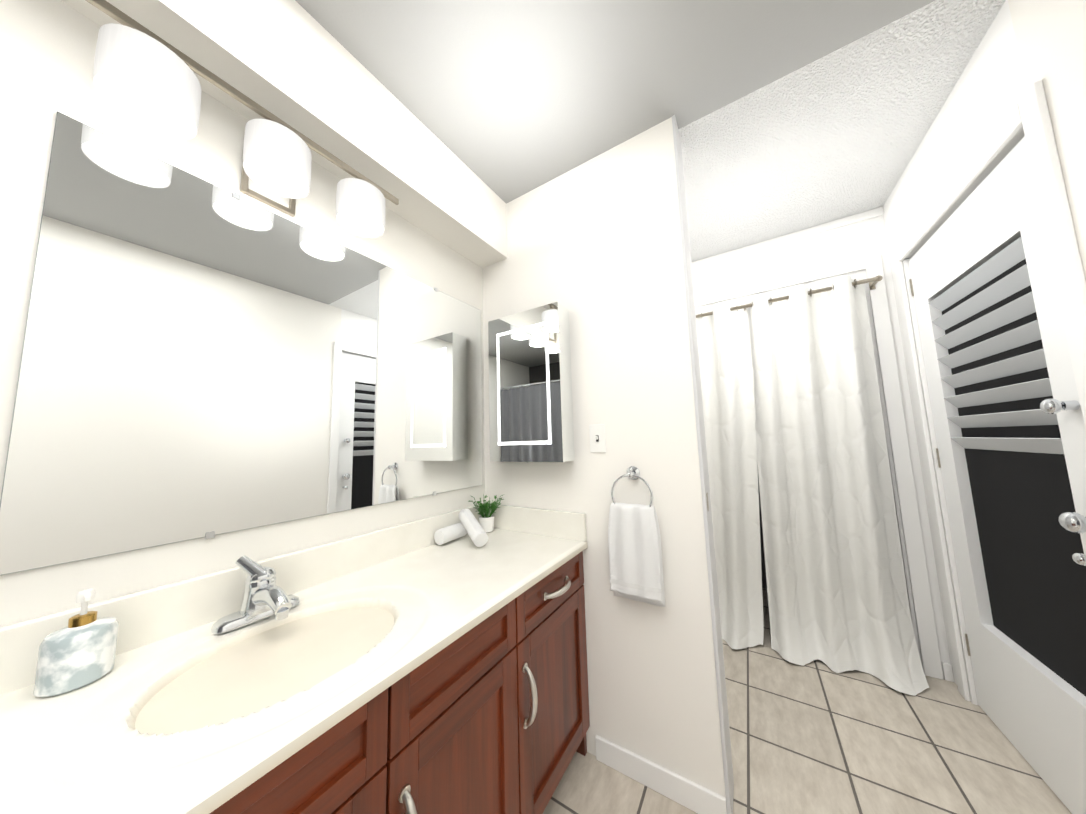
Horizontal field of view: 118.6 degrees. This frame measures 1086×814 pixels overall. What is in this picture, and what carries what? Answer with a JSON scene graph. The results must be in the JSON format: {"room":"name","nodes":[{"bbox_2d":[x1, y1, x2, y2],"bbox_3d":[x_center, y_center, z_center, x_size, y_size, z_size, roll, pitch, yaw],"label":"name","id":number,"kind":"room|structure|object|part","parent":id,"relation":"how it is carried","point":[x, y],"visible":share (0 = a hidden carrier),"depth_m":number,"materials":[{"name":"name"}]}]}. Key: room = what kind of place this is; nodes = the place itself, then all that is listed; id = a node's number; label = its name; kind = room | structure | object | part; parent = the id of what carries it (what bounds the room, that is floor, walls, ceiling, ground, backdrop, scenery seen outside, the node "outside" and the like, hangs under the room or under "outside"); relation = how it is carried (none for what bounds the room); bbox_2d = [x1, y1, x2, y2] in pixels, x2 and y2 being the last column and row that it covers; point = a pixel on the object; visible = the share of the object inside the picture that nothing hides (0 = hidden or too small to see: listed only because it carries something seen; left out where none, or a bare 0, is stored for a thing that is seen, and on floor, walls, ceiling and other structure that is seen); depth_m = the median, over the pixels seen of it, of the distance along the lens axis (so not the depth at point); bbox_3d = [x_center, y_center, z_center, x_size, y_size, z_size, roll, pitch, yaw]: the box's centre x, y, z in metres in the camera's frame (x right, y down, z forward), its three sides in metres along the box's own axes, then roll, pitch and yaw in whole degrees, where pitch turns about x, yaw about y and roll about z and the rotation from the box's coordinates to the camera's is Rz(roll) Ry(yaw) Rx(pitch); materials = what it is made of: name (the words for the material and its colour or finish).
{"room":"bathroom","nodes":[
{"label":"bathroom","id":0,"kind":"room"},
{"bbox_2d":[0,0,484,626],"bbox_3d":[-1.276,0.039,0.218,0.100,2.470,3.500,-5,-7,32],"label":"wall","id":1,"kind":"structure","parent":0,"point":[46,58],"depth_m":0.70,"materials":[{"name":"white paint"}]},
{"bbox_2d":[0,111,482,574],"bbox_3d":[-0.650,-0.107,1.140,0.008,0.922,1.250,-5,-7,32],"label":"wall mirror","id":2,"kind":"object","parent":1,"relation":"attached to","point":[200,358],"visible":1,"depth_m":0.81,"materials":[{"name":"grey mirror"}]},
{"bbox_2d":[85,0,398,237],"bbox_3d":[-0.743,-0.696,0.894,0.204,0.176,0.704,-5,-7,32],"label":"sconce","id":3,"kind":"object","parent":1,"relation":"attached to","point":[144,77],"visible":1,"depth_m":0.75,"materials":[{"name":"white glass"}]},
{"bbox_2d":[60,0,506,267],"bbox_3d":[-1.167,-1.044,0.303,0.170,0.305,3.400,-5,-7,32],"label":"soffit","id":4,"kind":"structure","parent":0,"point":[294,64],"depth_m":0.98,"materials":[{"name":"white paint"}]},
{"bbox_2d":[483,117,726,807],"bbox_3d":[-0.181,0.162,1.673,1.800,2.470,0.140,-5,-7,32],"label":"wall","id":5,"kind":"structure","parent":0,"point":[594,246],"depth_m":1.27,"materials":[{"name":"white paint"}]},
{"bbox_2d":[488,302,574,462],"bbox_3d":[-0.064,-0.090,1.474,0.386,0.676,0.108,-5,-7,32],"label":"upper cabinet","id":6,"kind":"object","parent":5,"relation":"attached to","point":[530,401],"visible":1,"depth_m":1.41,"materials":[{"name":"silver glass"}]},
{"bbox_2d":[589,424,605,452],"bbox_3d":[0.222,0.129,1.327,0.070,0.116,0.017,-5,-7,32],"label":"switch plate","id":7,"kind":"object","parent":5,"relation":"attached to","point":[597,438],"visible":1,"depth_m":1.33,"materials":[{"name":"white plastic"}]},
{"bbox_2d":[608,466,664,606],"bbox_3d":[0.337,0.467,1.194,0.187,0.483,0.069,-5,-7,32],"label":"towel ring","id":8,"kind":"object","parent":5,"relation":"attached to","point":[635,558],"visible":1,"depth_m":1.16,"materials":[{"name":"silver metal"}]},
{"bbox_2d":[595,735,726,813],"bbox_3d":[0.389,1.289,1.123,0.438,0.080,0.013,-5,-7,32],"label":"baseboard","id":9,"kind":"structure","parent":5,"relation":"attached to","point":[688,794],"depth_m":1.11,"materials":[{"name":"white paint"}]},
{"bbox_2d":[672,115,733,813],"bbox_3d":[0.565,0.091,1.216,0.074,2.470,0.160,-5,-7,32],"label":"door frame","id":10,"kind":"structure","parent":5,"relation":"attached to","point":[715,612],"depth_m":1.15,"materials":[{"name":"white paint"}]},
{"bbox_2d":[295,0,1005,261],"bbox_3d":[-0.188,-1.196,0.825,2.900,0.050,5.500,-5,-7,32],"label":"ceiling","id":11,"kind":"structure","parent":0,"point":[791,116],"depth_m":1.16,"materials":[{"name":"grey paint"}]},
{"bbox_2d":[543,588,1071,813],"bbox_3d":[-0.115,1.309,0.559,2.900,0.050,5.500,-5,-7,32],"label":"floor","id":12,"kind":"structure","parent":0,"point":[816,736],"depth_m":1.21,"materials":[{"name":"tile"}]},
{"bbox_2d":[0,527,589,813],"bbox_3d":[-0.367,0.934,0.890,0.580,0.781,1.260,-5,-7,32],"label":"bathroom vanity","id":13,"kind":"object","parent":12,"relation":"on","point":[413,667],"depth_m":0.76,"materials":[{"name":"brown wood"}]},
{"bbox_2d":[0,527,583,813],"bbox_3d":[-0.390,0.541,0.935,0.557,0.019,1.268,-5,-7,32],"label":"countertop","id":14,"kind":"structure","parent":13,"relation":"on","point":[179,718],"depth_m":0.58,"materials":[{"name":"white stone"}]},
{"bbox_2d":[33,588,118,696],"bbox_3d":[-0.850,0.419,0.594,0.084,0.157,0.084,-5,-7,32],"label":"soap dispenser","id":15,"kind":"object","parent":14,"relation":"on","point":[78,651],"visible":1,"depth_m":0.57,"materials":[{"name":"white ceramic"}]},
{"bbox_2d":[210,555,299,634],"bbox_3d":[-0.660,0.438,0.778,0.182,0.148,0.166,-5,-7,32],"label":"faucet","id":16,"kind":"object","parent":14,"relation":"on","point":[265,604],"depth_m":0.77,"materials":[{"name":"silver metal"}]},
{"bbox_2d":[434,509,487,546],"bbox_3d":[-0.312,0.496,1.331,0.230,0.120,0.160,-5,-7,32],"label":"rolls","id":17,"kind":"object","parent":14,"relation":"on","point":[469,524],"visible":1,"depth_m":1.31,"materials":[{"name":"white fabric"}]},
{"bbox_2d":[468,494,503,532],"bbox_3d":[-0.271,0.494,1.498,0.146,0.165,0.164,-5,-7,32],"label":"plant pot","id":18,"kind":"object","parent":14,"relation":"on","point":[486,520],"visible":0.98,"depth_m":1.49,"materials":[{"name":"white ceramic"}]},
{"bbox_2d":[692,215,950,677],"bbox_3d":[1.020,0.240,2.735,2.700,2.470,0.780,-5,-7,32],"label":"wall","id":19,"kind":"structure","parent":0,"point":[855,241],"depth_m":1.92,"materials":[{"name":"white paint"}]},
{"bbox_2d":[695,275,928,695],"bbox_3d":[0.767,0.392,2.252,2.516,2.072,0.248,-5,-7,32],"label":"curtain","id":20,"kind":"object","parent":19,"relation":"hanging from","point":[792,407],"visible":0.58,"depth_m":1.84,"materials":[{"name":"white fabric"}]},
{"bbox_3d":[0.780,-0.592,2.423,2.516,0.060,0.092,-5,-7,32],"label":"rod","id":21,"kind":"part","parent":20,"relation":"part of","materials":[{"name":"silver metal"}]},
{"bbox_2d":[691,207,943,679],"bbox_3d":[0.873,0.209,2.409,2.600,2.470,0.110,-5,-7,32],"label":"trim","id":22,"kind":"structure","parent":19,"relation":"attached to","point":[918,579],"depth_m":1.74,"materials":[{"name":"white paint"}]},
{"bbox_2d":[883,0,1085,700],"bbox_3d":[0.975,-0.044,0.049,0.100,2.470,5.400,-5,-7,32],"label":"wall","id":23,"kind":"structure","parent":0,"point":[1023,47],"depth_m":1.00,"materials":[{"name":"white paint"}]},
{"bbox_2d":[892,80,1085,704],"bbox_3d":[1.681,0.216,1.158,0.116,2.145,1.010,-5,-7,32],"label":"door frame","id":24,"kind":"structure","parent":23,"relation":"attached to","point":[1029,112],"depth_m":1.04,"materials":[{"name":"white paint"}]},
{"bbox_2d":[908,136,1085,813],"bbox_3d":[1.652,0.253,1.173,0.106,2.064,0.860,-5,-7,32],"label":"entry door","id":25,"kind":"structure","parent":23,"relation":"in","point":[1009,427],"depth_m":1.13,"materials":[{"name":"white paint"}]}
]}

